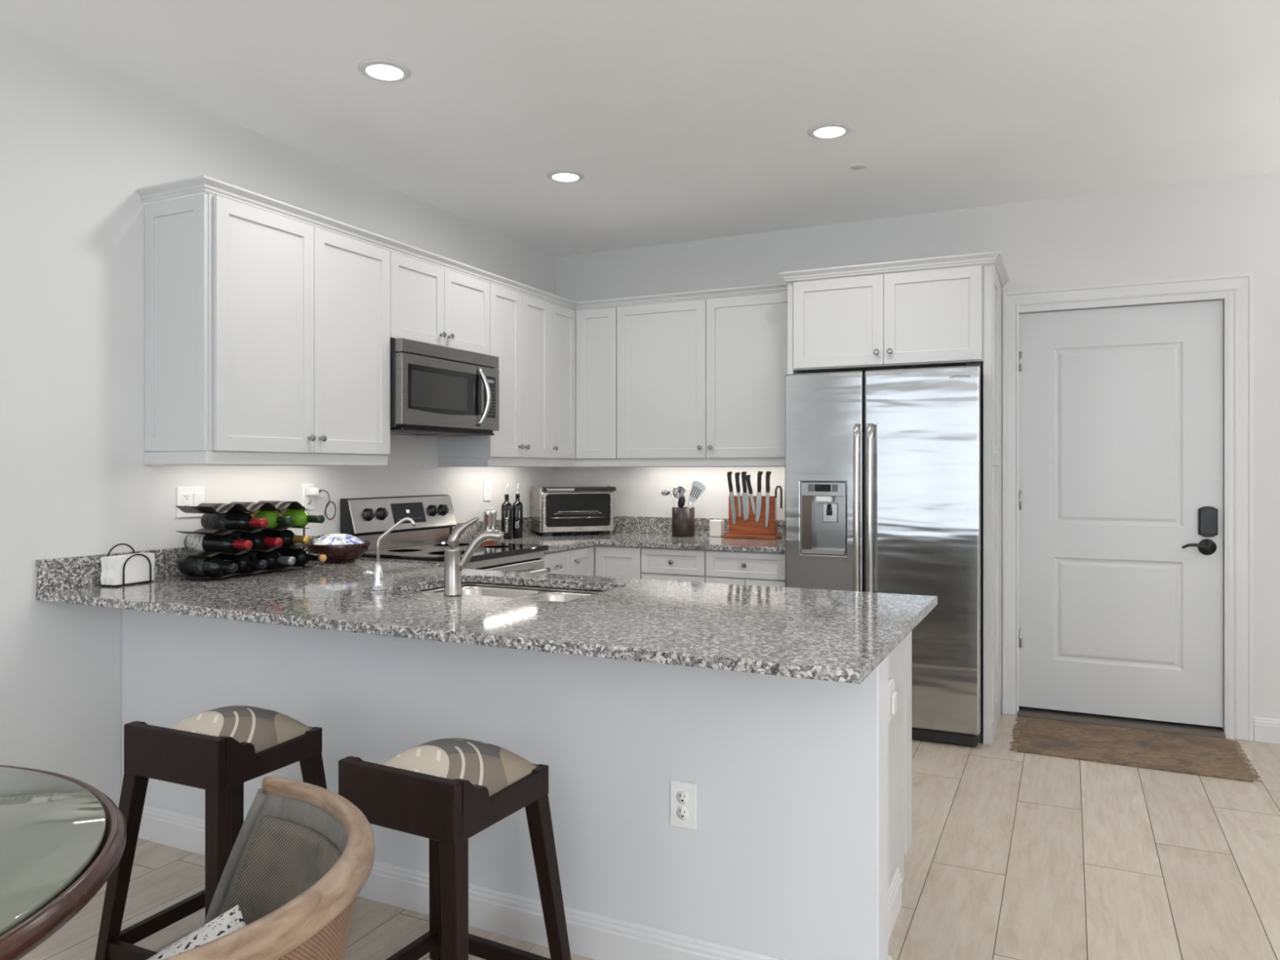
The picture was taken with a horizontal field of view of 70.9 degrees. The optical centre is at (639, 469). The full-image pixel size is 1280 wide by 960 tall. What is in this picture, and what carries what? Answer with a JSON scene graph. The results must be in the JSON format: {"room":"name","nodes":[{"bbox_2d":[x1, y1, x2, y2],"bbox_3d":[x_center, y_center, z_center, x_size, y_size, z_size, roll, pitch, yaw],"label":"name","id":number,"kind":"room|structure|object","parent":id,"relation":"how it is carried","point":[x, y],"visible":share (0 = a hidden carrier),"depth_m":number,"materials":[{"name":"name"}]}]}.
{"room":"kitchen","nodes":[
{"label":"kitchen","id":0,"kind":"room"},
{"bbox_2d":[0,26,555,804],"bbox_3d":[-2.368,-0.007,2.220,0.120,2.774,8.600,0,0,25],"label":"wall","id":1,"kind":"structure","parent":0,"point":[78,138],"depth_m":3.11,"materials":[{"name":"paint"}]},
{"bbox_2d":[35,534,325,591],"bbox_3d":[-1.669,0.345,3.521,0.020,0.103,1.336,0,0,25],"label":"backsplash","id":2,"kind":"structure","parent":1,"relation":"attached to","point":[60,573],"depth_m":3.04,"materials":[{"name":"stone"}]},
{"bbox_2d":[177,486,204,517],"bbox_3d":[-1.716,0.124,3.435,0.011,0.116,0.118,0,0,25],"label":"outlet","id":3,"kind":"object","parent":1,"relation":"attached to","point":[186,495],"visible":0.73,"depth_m":3.43,"materials":[{"name":"white plastic"}]},
{"bbox_2d":[182,493,190,506],"bbox_3d":[-1.723,0.124,3.415,0.003,0.068,0.032,0,0,25],"label":"socket","id":4,"kind":"object","parent":3,"relation":"attached to","point":[186,496],"depth_m":3.41,"materials":[{"name":"white plastic"}]},
{"bbox_2d":[193,493,201,506],"bbox_3d":[-1.702,0.124,3.456,0.005,0.068,0.032,0,0,25],"label":"rocker switch","id":5,"kind":"object","parent":3,"relation":"attached to","point":[197,496],"depth_m":3.45,"materials":[{"name":"white plastic"}]},
{"bbox_2d":[144,451,387,466],"bbox_3d":[-1.457,-0.039,3.613,0.321,0.050,0.926,0,0,25],"label":"rail","id":6,"kind":"object","parent":1,"relation":"attached to","point":[154,458],"visible":1,"depth_m":3.32,"materials":[{"name":"paint"}]},
{"bbox_2d":[144,193,390,454],"bbox_3d":[-1.437,-0.516,3.605,0.368,0.901,0.927,0,0,25],"label":"upper cabinet","id":7,"kind":"object","parent":1,"relation":"attached to","point":[265,331],"visible":1,"depth_m":3.32,"materials":[{"name":"paint"}]},
{"bbox_2d":[136,175,787,310],"bbox_3d":[-0.759,-0.991,4.421,3.110,0.043,1.238,0,0,-37],"label":"crown molding","id":8,"kind":"structure","parent":7,"relation":"attached to","point":[199,184],"depth_m":3.99,"materials":[{"name":"paint"}]},
{"bbox_2d":[302,483,314,510],"bbox_3d":[-1.464,0.120,3.966,0.008,0.116,0.072,0,0,25],"label":"wall outlet","id":9,"kind":"object","parent":1,"relation":"attached to","point":[308,501],"visible":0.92,"depth_m":3.96,"materials":[{"name":"white plastic"}]},
{"bbox_2d":[306,497,311,504],"bbox_3d":[-1.461,0.140,3.965,0.003,0.033,0.033,0,0,25],"label":"socket","id":10,"kind":"object","parent":9,"relation":"attached to","point":[308,500],"depth_m":3.96,"materials":[{"name":"white plastic"}]},
{"bbox_2d":[306,487,336,519],"bbox_3d":[-1.418,0.153,3.999,0.039,0.147,0.146,0,0,30],"label":"charger","id":11,"kind":"object","parent":1,"relation":"attached to","point":[309,491],"visible":1,"depth_m":3.97,"materials":[{"name":"white plastic"}]},
{"bbox_2d":[390,251,489,355],"bbox_3d":[-1.075,-0.774,4.364,0.368,0.385,0.754,0,0,25],"label":"upper cabinet","id":12,"kind":"object","parent":1,"relation":"attached to","point":[430,304],"visible":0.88,"depth_m":4.25,"materials":[{"name":"paint"}]},
{"bbox_2d":[390,337,498,436],"bbox_3d":[-1.037,-0.374,4.343,0.451,0.408,0.745,0,0,25],"label":"microwave","id":13,"kind":"object","parent":12,"relation":"attached to","point":[436,390],"visible":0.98,"depth_m":4.19,"materials":[{"name":"silver metal"}]},
{"bbox_2d":[483,480,491,501],"bbox_3d":[-0.880,0.122,5.189,0.009,0.116,0.072,0,0,25],"label":"wall outlet","id":14,"kind":"object","parent":1,"relation":"attached to","point":[486,484],"visible":1,"depth_m":5.18,"materials":[{"name":"white plastic"}]},
{"bbox_2d":[452,516,534,541],"bbox_3d":[-0.798,0.345,5.347,0.020,0.103,1.159,0,0,25],"label":"backsplash","id":15,"kind":"structure","parent":1,"relation":"attached to","point":[473,530],"depth_m":5.08,"materials":[{"name":"stone"}]},
{"bbox_2d":[437,283,550,457],"bbox_3d":[-0.784,-0.516,4.974,0.368,0.901,0.594,0,0,25],"label":"upper cabinet","id":16,"kind":"object","parent":1,"relation":"attached to","point":[520,323],"visible":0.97,"depth_m":4.87,"materials":[{"name":"paint"}]},
{"bbox_2d":[543,302,617,458],"bbox_3d":[-0.409,-0.516,5.476,0.613,0.901,0.635,0,0,25],"label":"upper cabinet","id":17,"kind":"object","parent":1,"relation":"attached to","point":[584,343],"visible":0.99,"depth_m":5.37,"materials":[{"name":"paint"}]},
{"bbox_2d":[437,457,785,466],"bbox_3d":[-0.096,-0.039,4.830,1.731,0.050,0.926,0,0,25],"label":"rail","id":18,"kind":"object","parent":1,"relation":"attached to","point":[442,461],"visible":0.84,"depth_m":5.07,"materials":[{"name":"paint"}]},
{"bbox_2d":[121,608,888,959],"bbox_3d":[-0.621,0.853,2.674,2.641,0.854,0.125,0,0,25],"label":"wall","id":19,"kind":"structure","parent":0,"point":[786,856],"depth_m":2.34,"materials":[{"name":"paint"}]},
{"bbox_2d":[118,800,892,959],"bbox_3d":[-0.617,1.224,2.664,2.656,0.112,0.140,0,0,25],"label":"baseboard","id":20,"kind":"structure","parent":19,"relation":"attached to","point":[593,935],"depth_m":2.45,"materials":[{"name":"paint"}]},
{"bbox_2d":[670,780,696,830],"bbox_3d":[0.108,0.841,2.252,0.070,0.114,0.008,0,0,25],"label":"wall outlet","id":21,"kind":"object","parent":19,"relation":"attached to","point":[682,794],"visible":1,"depth_m":2.25,"materials":[{"name":"white plastic"}]},
{"bbox_2d":[676,791,688,804],"bbox_3d":[0.107,0.822,2.250,0.033,0.033,0.003,0,0,25],"label":"socket","id":22,"kind":"object","parent":21,"relation":"attached to","point":[682,797],"depth_m":2.25,"materials":[{"name":"white plastic"}]},
{"bbox_2d":[676,806,688,819],"bbox_3d":[0.107,0.861,2.250,0.033,0.033,0.003,0,0,25],"label":"socket","id":23,"kind":"object","parent":21,"relation":"attached to","point":[682,812],"depth_m":2.25,"materials":[{"name":"white plastic"}]},
{"bbox_2d":[0,0,1279,257],"bbox_3d":[0.192,-1.454,0.943,5.800,0.120,8.700,0,0,25],"label":"ceiling","id":24,"kind":"structure","parent":0,"point":[682,121],"depth_m":3.30,"materials":[{"name":"paint"}]},
{"bbox_2d":[357,58,411,82],"bbox_3d":[-0.892,-1.389,3.139,0.180,0.008,0.180,0,0,25],"label":"recessed light","id":25,"kind":"object","parent":24,"relation":"in","point":[378,69],"visible":1,"depth_m":3.13,"materials":[{"name":"paint"}]},
{"bbox_2d":[546,169,584,182],"bbox_3d":[-0.354,-1.389,4.267,0.180,0.008,0.180,0,0,25],"label":"recessed light","id":26,"kind":"object","parent":24,"relation":"in","point":[559,175],"visible":1,"depth_m":4.25,"materials":[{"name":"paint"}]},
{"bbox_2d":[807,122,852,139],"bbox_3d":[0.780,-1.389,3.696,0.180,0.008,0.180,0,0,25],"label":"recessed light","id":27,"kind":"object","parent":24,"relation":"in","point":[828,131],"visible":1,"depth_m":3.69,"materials":[{"name":"paint"}]},
{"bbox_2d":[849,163,866,169],"bbox_3d":[1.002,-1.391,4.121,0.076,0.006,0.076,0,0,25],"label":"sprinkler cover","id":28,"kind":"object","parent":24,"relation":"attached to","point":[855,166],"visible":1,"depth_m":4.11,"materials":[{"name":"paint"}]},
{"bbox_2d":[19,712,1279,959],"bbox_3d":[0.170,1.340,0.898,5.800,0.120,8.600,0,0,25],"label":"floor","id":29,"kind":"structure","parent":0,"point":[1011,855],"depth_m":2.84,"materials":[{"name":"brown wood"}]},
{"bbox_2d":[0,764,126,959],"bbox_3d":[-1.256,0.904,1.090,1.099,0.752,1.099,0,0,25],"label":"dining table","id":30,"kind":"object","parent":29,"relation":"on","point":[62,838],"visible":1,"depth_m":1.25,"materials":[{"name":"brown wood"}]},
{"bbox_2d":[94,705,327,959],"bbox_3d":[-1.096,0.960,2.379,0.435,0.640,0.439,0,0,25],"label":"bar stool","id":31,"kind":"object","parent":29,"relation":"on","point":[215,751],"visible":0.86,"depth_m":2.27,"materials":[{"name":"brown wood"}]},
{"bbox_2d":[168,705,311,753],"bbox_3d":[-1.090,0.692,2.392,0.304,0.104,0.296,0,0,25],"label":"seat cushion","id":32,"kind":"object","parent":31,"relation":"on","point":[270,731],"depth_m":2.34,"materials":[{"name":"fabric"}]},
{"bbox_2d":[161,776,375,959],"bbox_3d":[-0.663,0.897,1.205,0.627,0.768,0.627,0,0,25],"label":"barrel chair","id":33,"kind":"object","parent":29,"relation":"on","point":[301,855],"visible":0.94,"depth_m":1.39,"materials":[{"name":"grey wood"}]},
{"bbox_2d":[146,904,245,959],"bbox_3d":[-0.639,0.785,1.257,0.268,0.249,0.190,0,0,-31],"label":"throw pillow","id":34,"kind":"object","parent":33,"relation":"on","point":[232,920],"visible":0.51,"depth_m":1.32,"materials":[{"name":"beige fabric"}]},
{"bbox_2d":[340,494,550,573],"bbox_3d":[-0.907,0.707,4.328,0.686,1.146,0.767,0,0,25],"label":"range","id":35,"kind":"object","parent":29,"relation":"on","point":[366,519],"visible":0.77,"depth_m":4.34,"materials":[{"name":"silver metal"}]},
{"bbox_2d":[360,541,548,562],"bbox_3d":[-0.893,0.394,4.321,0.595,0.026,0.767,0,0,25],"label":"cooktop","id":36,"kind":"object","parent":35,"relation":"in","point":[433,551],"depth_m":4.26,"materials":[{"name":"black glass"}]},
{"bbox_2d":[475,557,550,573],"bbox_3d":[-0.897,0.844,4.323,0.664,0.872,0.761,0,0,25],"label":"oven","id":37,"kind":"object","parent":35,"relation":"in","point":[535,565],"depth_m":4.29,"materials":[{"name":"silver metal"}]},
{"bbox_2d":[337,737,571,959],"bbox_3d":[-0.448,0.960,2.080,0.435,0.640,0.439,0,0,28],"label":"bar stool","id":38,"kind":"object","parent":29,"relation":"on","point":[446,792],"visible":0.96,"depth_m":1.99,"materials":[{"name":"brown wood"}]},
{"bbox_2d":[382,737,537,796],"bbox_3d":[-0.441,0.692,2.093,0.304,0.104,0.296,0,0,28],"label":"seat cushion","id":39,"kind":"object","parent":38,"relation":"on","point":[496,768],"depth_m":2.04,"materials":[{"name":"fabric"}]},
{"bbox_2d":[539,550,569,574],"bbox_3d":[-0.701,0.854,4.820,0.648,0.853,0.290,0,0,25],"label":"base cabinet","id":40,"kind":"object","parent":29,"relation":"on","point":[558,562],"visible":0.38,"depth_m":4.71,"materials":[{"name":"paint"}]},
{"bbox_2d":[567,545,642,578],"bbox_3d":[-0.331,0.854,5.297,0.906,0.853,0.888,0,0,25],"label":"base cabinet","id":41,"kind":"object","parent":29,"relation":"on","point":[620,562],"visible":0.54,"depth_m":5.00,"materials":[{"name":"paint"}]},
{"bbox_2d":[452,515,785,553],"bbox_3d":[-0.020,0.359,4.987,1.734,0.131,1.181,0,0,25],"label":"countertop","id":42,"kind":"structure","parent":41,"relation":"on","point":[628,531],"depth_m":5.12,"materials":[{"name":"grey stone"}]},
{"bbox_2d":[483,508,492,530],"bbox_3d":[-0.848,0.306,5.001,0.048,0.181,0.048,0,0,25],"label":"pepper mill","id":43,"kind":"object","parent":42,"relation":"on","point":[487,515],"visible":0.65,"depth_m":4.98,"materials":[{"name":"silver metal"}]},
{"bbox_2d":[488,507,496,529],"bbox_3d":[-0.836,0.306,5.084,0.048,0.181,0.048,0,0,25],"label":"pepper mill","id":44,"kind":"object","parent":42,"relation":"on","point":[494,512],"visible":0.48,"depth_m":5.07,"materials":[{"name":"silver metal"}]},
{"bbox_2d":[501,484,511,538],"bbox_3d":[-0.764,0.240,5.153,0.062,0.312,0.062,0,0,-10],"label":"oil bottle","id":45,"kind":"object","parent":42,"relation":"on","point":[506,507],"visible":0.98,"depth_m":5.12,"materials":[{"name":"black glass"}]},
{"bbox_2d":[511,484,523,537],"bbox_3d":[-0.712,0.240,5.228,0.062,0.312,0.062,0,0,-5],"label":"oil bottle","id":46,"kind":"object","parent":42,"relation":"on","point":[517,507],"visible":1,"depth_m":5.20,"materials":[{"name":"black glass"}]},
{"bbox_2d":[530,485,616,536],"bbox_3d":[-0.410,0.247,5.508,0.460,0.298,0.311,0,0,-20],"label":"toaster oven","id":47,"kind":"object","parent":42,"relation":"on","point":[553,508],"visible":1,"depth_m":5.39,"materials":[{"name":"silver metal"}]},
{"bbox_2d":[671,506,694,537],"bbox_3d":[0.257,0.311,5.344,0.136,0.170,0.136,0,0,25],"label":"utensil crock","id":48,"kind":"object","parent":42,"relation":"on","point":[682,518],"visible":0.95,"depth_m":5.28,"materials":[{"name":"silver metal"}]},
{"bbox_2d":[660,488,675,507],"bbox_3d":[0.184,0.245,5.378,0.128,0.264,0.072,0,0,25],"label":"ladle","id":49,"kind":"object","parent":48,"relation":"in","point":[666,492],"visible":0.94,"depth_m":5.37,"materials":[{"name":"silver metal"}]},
{"bbox_2d":[660,488,671,496],"bbox_3d":[0.157,0.137,5.392,0.067,0.047,0.072,0,0,25],"label":"cup","id":50,"kind":"object","parent":49,"relation":"on","point":[666,492],"depth_m":5.37,"materials":[{"name":"silver metal"}]},
{"bbox_2d":[672,484,686,498],"bbox_3d":[0.239,0.234,5.407,0.090,0.286,0.028,0,0,38],"label":"skimmer","id":51,"kind":"object","parent":48,"relation":"in","point":[678,491],"visible":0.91,"depth_m":5.41,"materials":[{"name":"silver metal"}]},
{"bbox_2d":[677,495,684,507],"bbox_3d":[0.251,0.264,5.312,0.044,0.225,0.035,0,0,-22],"label":"serving spoon","id":52,"kind":"object","parent":48,"relation":"in","point":[681,502],"visible":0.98,"depth_m":5.30,"materials":[{"name":"black plastic"}]},
{"bbox_2d":[688,480,706,507],"bbox_3d":[0.318,0.222,5.306,0.149,0.311,0.023,0,0,25],"label":"slotted turner","id":53,"kind":"object","parent":48,"relation":"in","point":[698,488],"visible":0.88,"depth_m":5.29,"materials":[{"name":"silver metal"}]},
{"bbox_2d":[709,519,724,537],"bbox_3d":[0.457,0.347,5.321,0.076,0.098,0.060,0,0,25],"label":"salt cellar","id":54,"kind":"object","parent":42,"relation":"on","point":[717,527],"visible":0.91,"depth_m":5.29,"materials":[{"name":"white ceramic"}]},
{"bbox_2d":[723,495,780,539],"bbox_3d":[0.644,0.274,5.181,0.312,0.245,0.110,0,0,25],"label":"knife block","id":55,"kind":"object","parent":42,"relation":"on","point":[749,528],"visible":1,"depth_m":5.15,"materials":[{"name":"brown wood"}]},
{"bbox_2d":[727,471,735,524],"bbox_3d":[0.530,0.168,5.210,0.052,0.313,0.009,0,0,25],"label":"kitchen knife","id":56,"kind":"object","parent":55,"relation":"attached to","point":[729,473],"visible":1,"depth_m":5.21,"materials":[{"name":"grey metal"}]},
{"bbox_2d":[734,471,741,517],"bbox_3d":[0.567,0.147,5.192,0.037,0.265,0.009,0,0,25],"label":"kitchen knife","id":57,"kind":"object","parent":55,"relation":"attached to","point":[736,474],"visible":1,"depth_m":5.19,"materials":[{"name":"grey metal"}]},
{"bbox_2d":[741,471,749,520],"bbox_3d":[0.607,0.153,5.173,0.048,0.284,0.010,0,0,25],"label":"kitchen knife","id":58,"kind":"object","parent":55,"relation":"attached to","point":[745,500],"visible":1,"depth_m":5.17,"materials":[{"name":"grey metal"}]},
{"bbox_2d":[745,474,755,514],"bbox_3d":[0.635,0.144,5.160,0.057,0.229,0.009,0,0,25],"label":"kitchen knife","id":59,"kind":"object","parent":55,"relation":"attached to","point":[747,477],"visible":1,"depth_m":5.16,"materials":[{"name":"grey metal"}]},
{"bbox_2d":[755,471,763,522],"bbox_3d":[0.682,0.157,5.137,0.043,0.295,0.009,0,0,25],"label":"kitchen knife","id":60,"kind":"object","parent":55,"relation":"attached to","point":[758,500],"visible":1,"depth_m":5.14,"materials":[{"name":"grey metal"}]},
{"bbox_2d":[765,471,771,528],"bbox_3d":[0.731,0.172,5.114,0.034,0.325,0.009,0,0,25],"label":"kitchen knife","id":61,"kind":"object","parent":55,"relation":"attached to","point":[768,473],"visible":1,"depth_m":5.11,"materials":[{"name":"grey metal"}]},
{"bbox_2d":[774,485,782,521],"bbox_3d":[0.789,0.194,5.106,0.044,0.203,0.020,0,0,25],"label":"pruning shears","id":62,"kind":"object","parent":55,"relation":"hanging from","point":[777,486],"visible":1,"depth_m":5.10,"materials":[{"name":"black plastic"}]},
{"bbox_2d":[435,585,911,941],"bbox_3d":[-0.419,0.854,3.155,2.591,0.853,0.913,0,0,25],"label":"base cabinet","id":63,"kind":"object","parent":29,"relation":"on","point":[900,660],"visible":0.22,"depth_m":2.68,"materials":[{"name":"paint"}]},
{"bbox_2d":[35,534,937,684],"bbox_3d":[-0.477,0.359,2.953,2.661,0.131,1.338,0,0,25],"label":"countertop","id":64,"kind":"structure","parent":63,"relation":"on","point":[841,636],"depth_m":2.56,"materials":[{"name":"grey stone"}]},
{"bbox_2d":[100,543,152,586],"bbox_3d":[-1.777,0.327,3.112,0.080,0.139,0.145,0,0,19],"label":"napkin holder","id":65,"kind":"object","parent":64,"relation":"on","point":[126,544],"visible":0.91,"depth_m":3.10,"materials":[{"name":"black metal"}]},
{"bbox_2d":[100,552,155,585],"bbox_3d":[-1.775,0.344,3.118,0.060,0.094,0.170,0,0,18],"label":"napkin stack","id":66,"kind":"object","parent":65,"relation":"in","point":[137,567],"visible":0.94,"depth_m":3.08,"materials":[{"name":"paper"}]},
{"bbox_2d":[171,500,319,577],"bbox_3d":[-1.500,0.261,3.454,0.185,0.271,0.535,0,0,25],"label":"wine rack","id":67,"kind":"object","parent":64,"relation":"on","point":[246,507],"visible":0.7,"depth_m":3.36,"materials":[{"name":"grey metal"}]},
{"bbox_2d":[177,555,238,577],"bbox_3d":[-1.560,0.351,3.261,0.252,0.076,0.076,0,0,25],"label":"wine bottle","id":68,"kind":"object","parent":67,"relation":"in","point":[215,566],"visible":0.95,"depth_m":3.23,"materials":[{"name":"black glass"}]},
{"bbox_2d":[183,533,253,553],"bbox_3d":[-1.558,0.274,3.335,0.302,0.076,0.076,0,0,25],"label":"wine bottle","id":69,"kind":"object","parent":67,"relation":"on","point":[228,543],"visible":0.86,"depth_m":3.30,"materials":[{"name":"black glass"}]},
{"bbox_2d":[200,511,268,531],"bbox_3d":[-1.525,0.197,3.393,0.302,0.076,0.076,0,0,25],"label":"wine bottle","id":70,"kind":"object","parent":67,"relation":"in","point":[242,521],"visible":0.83,"depth_m":3.36,"materials":[{"name":"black glass"}]},
{"bbox_2d":[214,552,267,573],"bbox_3d":[-1.520,0.351,3.391,0.282,0.075,0.075,0,0,25],"label":"wine bottle","id":71,"kind":"object","parent":67,"relation":"in","point":[245,562],"visible":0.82,"depth_m":3.35,"materials":[{"name":"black glass"}]},
{"bbox_2d":[177,524,308,535],"bbox_3d":[-1.508,0.229,3.438,0.185,0.016,0.460,0,0,25],"label":"shelf","id":72,"kind":"object","parent":67,"relation":"attached to","point":[280,527],"depth_m":3.34,"materials":[{"name":"grey metal"}]},
{"bbox_2d":[175,542,310,556],"bbox_3d":[-1.508,0.306,3.438,0.185,0.016,0.460,0,0,25],"label":"shelf","id":73,"kind":"object","parent":67,"relation":"attached to","point":[268,548],"depth_m":3.32,"materials":[{"name":"grey metal"}]},
{"bbox_2d":[176,500,310,514],"bbox_3d":[-1.508,0.143,3.438,0.185,0.036,0.460,0,0,25],"label":"shelf","id":74,"kind":"object","parent":67,"relation":"attached to","point":[246,507],"depth_m":3.37,"materials":[{"name":"grey metal"}]},
{"bbox_2d":[171,562,319,577],"bbox_3d":[-1.500,0.387,3.454,0.185,0.009,0.535,0,0,25],"label":"shelf","id":75,"kind":"object","parent":67,"relation":"attached to","point":[281,567],"depth_m":3.40,"materials":[{"name":"grey metal"}]},
{"bbox_2d":[228,531,283,550],"bbox_3d":[-1.496,0.274,3.454,0.302,0.076,0.076,0,0,25],"label":"wine bottle","id":76,"kind":"object","parent":67,"relation":"in","point":[260,540],"visible":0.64,"depth_m":3.41,"materials":[{"name":"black glass"}]},
{"bbox_2d":[244,550,295,568],"bbox_3d":[-1.464,0.351,3.514,0.287,0.076,0.076,0,0,25],"label":"wine bottle","id":77,"kind":"object","parent":67,"relation":"in","point":[273,558],"visible":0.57,"depth_m":3.47,"materials":[{"name":"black glass"}]},
{"bbox_2d":[247,510,293,528],"bbox_3d":[-1.471,0.197,3.517,0.282,0.076,0.076,0,0,25],"label":"wine bottle","id":78,"kind":"object","parent":67,"relation":"in","point":[273,518],"visible":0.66,"depth_m":3.48,"materials":[{"name":"green glass"}]},
{"bbox_2d":[259,528,311,547],"bbox_3d":[-1.433,0.274,3.574,0.302,0.075,0.075,0,0,25],"label":"wine bottle","id":79,"kind":"object","parent":67,"relation":"in","point":[289,538],"visible":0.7,"depth_m":3.53,"materials":[{"name":"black glass"}]},
{"bbox_2d":[274,508,324,527],"bbox_3d":[-1.400,0.197,3.633,0.302,0.076,0.076,0,0,25],"label":"wine bottle","id":80,"kind":"object","parent":67,"relation":"on","point":[301,518],"visible":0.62,"depth_m":3.59,"materials":[{"name":"green glass"}]},
{"bbox_2d":[274,547,326,565],"bbox_3d":[-1.387,0.351,3.627,0.301,0.075,0.075,0,0,25],"label":"wine bottle","id":81,"kind":"object","parent":67,"relation":"in","point":[302,556],"visible":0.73,"depth_m":3.59,"materials":[{"name":"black glass"}]},
{"bbox_2d":[306,540,370,562],"bbox_3d":[-1.299,0.355,3.870,0.266,0.082,0.266,0,0,25],"label":"serving bowl","id":82,"kind":"object","parent":64,"relation":"on","point":[340,553],"visible":0.84,"depth_m":3.78,"materials":[{"name":"brown wood"}]},
{"bbox_2d":[312,533,364,545],"bbox_3d":[-1.298,0.317,3.869,0.219,0.083,0.221,0,0,25],"label":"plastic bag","id":83,"kind":"object","parent":82,"relation":"in","point":[334,539],"visible":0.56,"depth_m":3.81,"materials":[{"name":"white plastic"}]},
{"bbox_2d":[362,516,415,590],"bbox_3d":[-0.830,0.277,2.977,0.173,0.240,0.054,0,0,-11],"label":"tap","id":84,"kind":"object","parent":64,"relation":"on","point":[378,575],"visible":1,"depth_m":2.97,"materials":[{"name":"silver metal"}]},
{"bbox_2d":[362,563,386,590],"bbox_3d":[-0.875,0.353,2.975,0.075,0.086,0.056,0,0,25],"label":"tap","id":85,"kind":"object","parent":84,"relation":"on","point":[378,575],"depth_m":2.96,"materials":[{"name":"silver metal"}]},
{"bbox_2d":[440,516,504,595],"bbox_3d":[-0.528,0.272,2.839,0.199,0.248,0.058,0,0,0],"label":"faucet","id":86,"kind":"object","parent":64,"relation":"on","point":[455,565],"visible":1,"depth_m":2.82,"materials":[{"name":"silver metal"}]},
{"bbox_2d":[421,582,604,601],"bbox_3d":[-0.439,0.533,3.047,0.720,0.211,0.485,0,0,25],"label":"sink","id":87,"kind":"object","parent":64,"relation":"in","point":[482,590],"visible":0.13,"depth_m":3.26,"materials":[{"name":"silver metal"}]},
{"bbox_2d":[888,678,897,722],"bbox_3d":[0.700,0.640,2.501,0.022,0.110,0.110,0,0,25],"label":"peninsula outlet","id":88,"kind":"object","parent":63,"relation":"attached to","point":[892,695],"visible":0.76,"depth_m":2.49,"materials":[{"name":"white plastic"}]},
{"bbox_2d":[641,546,706,582],"bbox_3d":[0.301,0.854,5.129,0.379,0.853,0.648,0,0,25],"label":"base cabinet","id":89,"kind":"object","parent":29,"relation":"on","point":[657,563],"visible":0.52,"depth_m":4.86,"materials":[{"name":"paint"}]},
{"bbox_2d":[706,549,785,586],"bbox_3d":[0.675,0.854,4.951,0.446,0.853,0.648,0,0,25],"label":"base cabinet","id":90,"kind":"object","parent":29,"relation":"on","point":[722,566],"visible":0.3,"depth_m":4.68,"materials":[{"name":"paint"}]},
{"bbox_2d":[787,282,801,373],"bbox_3d":[0.899,0.162,4.864,0.029,2.236,0.612,0,0,25],"label":"panel","id":91,"kind":"object","parent":29,"relation":"on","point":[790,285],"visible":0.18,"depth_m":4.59,"materials":[{"name":"paint"}]},
{"bbox_2d":[785,362,982,746],"bbox_3d":[1.268,0.395,4.565,0.912,1.762,0.775,0,0,25],"label":"refrigerator","id":92,"kind":"object","parent":29,"relation":"on","point":[884,468],"visible":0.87,"depth_m":4.23,"materials":[{"name":"grey metal"}]},
{"bbox_2d":[982,263,1001,744],"bbox_3d":[1.753,0.162,4.457,0.046,2.236,0.612,0,0,25],"label":"panel","id":93,"kind":"object","parent":29,"relation":"on","point":[992,289],"visible":1,"depth_m":4.19,"materials":[{"name":"paint"}]},
{"bbox_2d":[1008,716,1262,782],"bbox_3d":[2.241,1.275,4.148,0.970,0.008,0.630,0,0,25],"label":"door mat","id":94,"kind":"object","parent":29,"relation":"on","point":[1198,755],"visible":1,"depth_m":4.10,"materials":[{"name":"brown fabric"}]},
{"bbox_2d":[555,171,1279,719],"bbox_3d":[2.008,-0.007,4.752,5.600,2.774,0.140,0,0,25],"label":"wall","id":95,"kind":"structure","parent":0,"point":[1231,225],"depth_m":4.61,"materials":[{"name":"paint"}]},
{"bbox_2d":[609,515,785,537],"bbox_3d":[0.230,0.345,5.511,1.734,0.103,0.020,0,0,25],"label":"backsplash","id":96,"kind":"structure","parent":95,"relation":"attached to","point":[628,524],"depth_m":5.56,"materials":[{"name":"stone"}]},
{"bbox_2d":[617,292,787,458],"bbox_3d":[0.431,-0.516,5.223,1.121,0.901,0.368,0,0,25],"label":"upper cabinet","id":97,"kind":"object","parent":95,"relation":"attached to","point":[699,378],"visible":0.83,"depth_m":5.09,"materials":[{"name":"paint"}]},
{"bbox_2d":[793,264,982,373],"bbox_3d":[1.312,-0.731,4.640,0.907,0.450,0.660,0,0,25],"label":"upper cabinet","id":98,"kind":"object","parent":95,"relation":"attached to","point":[928,317],"visible":1,"depth_m":4.36,"materials":[{"name":"paint"}]},
{"bbox_2d":[778,250,1008,287],"bbox_3d":[1.319,-0.979,4.635,1.046,0.043,0.662,0,0,25],"label":"crown molding","id":99,"kind":"structure","parent":98,"relation":"attached to","point":[996,257],"depth_m":4.34,"materials":[{"name":"paint"}]},
{"bbox_2d":[1017,290,1233,738],"bbox_3d":[2.408,0.215,4.512,0.954,2.130,0.150,0,0,25],"label":"door","id":100,"kind":"structure","parent":95,"relation":"in","point":[1126,406],"depth_m":4.49,"materials":[{"name":"paint"}]},
{"bbox_2d":[1002,272,1253,741],"bbox_3d":[2.398,0.174,4.477,1.102,2.210,0.020,0,0,25],"label":"trim","id":101,"kind":"structure","parent":95,"relation":"attached to","point":[1242,285],"depth_m":4.35,"materials":[{"name":"paint"}]},
{"bbox_2d":[1253,716,1279,743],"bbox_3d":[3.696,1.224,3.861,1.767,0.112,0.015,0,0,25],"label":"baseboard","id":102,"kind":"structure","parent":95,"relation":"attached to","point":[1266,730],"depth_m":4.21,"materials":[{"name":"paint"}]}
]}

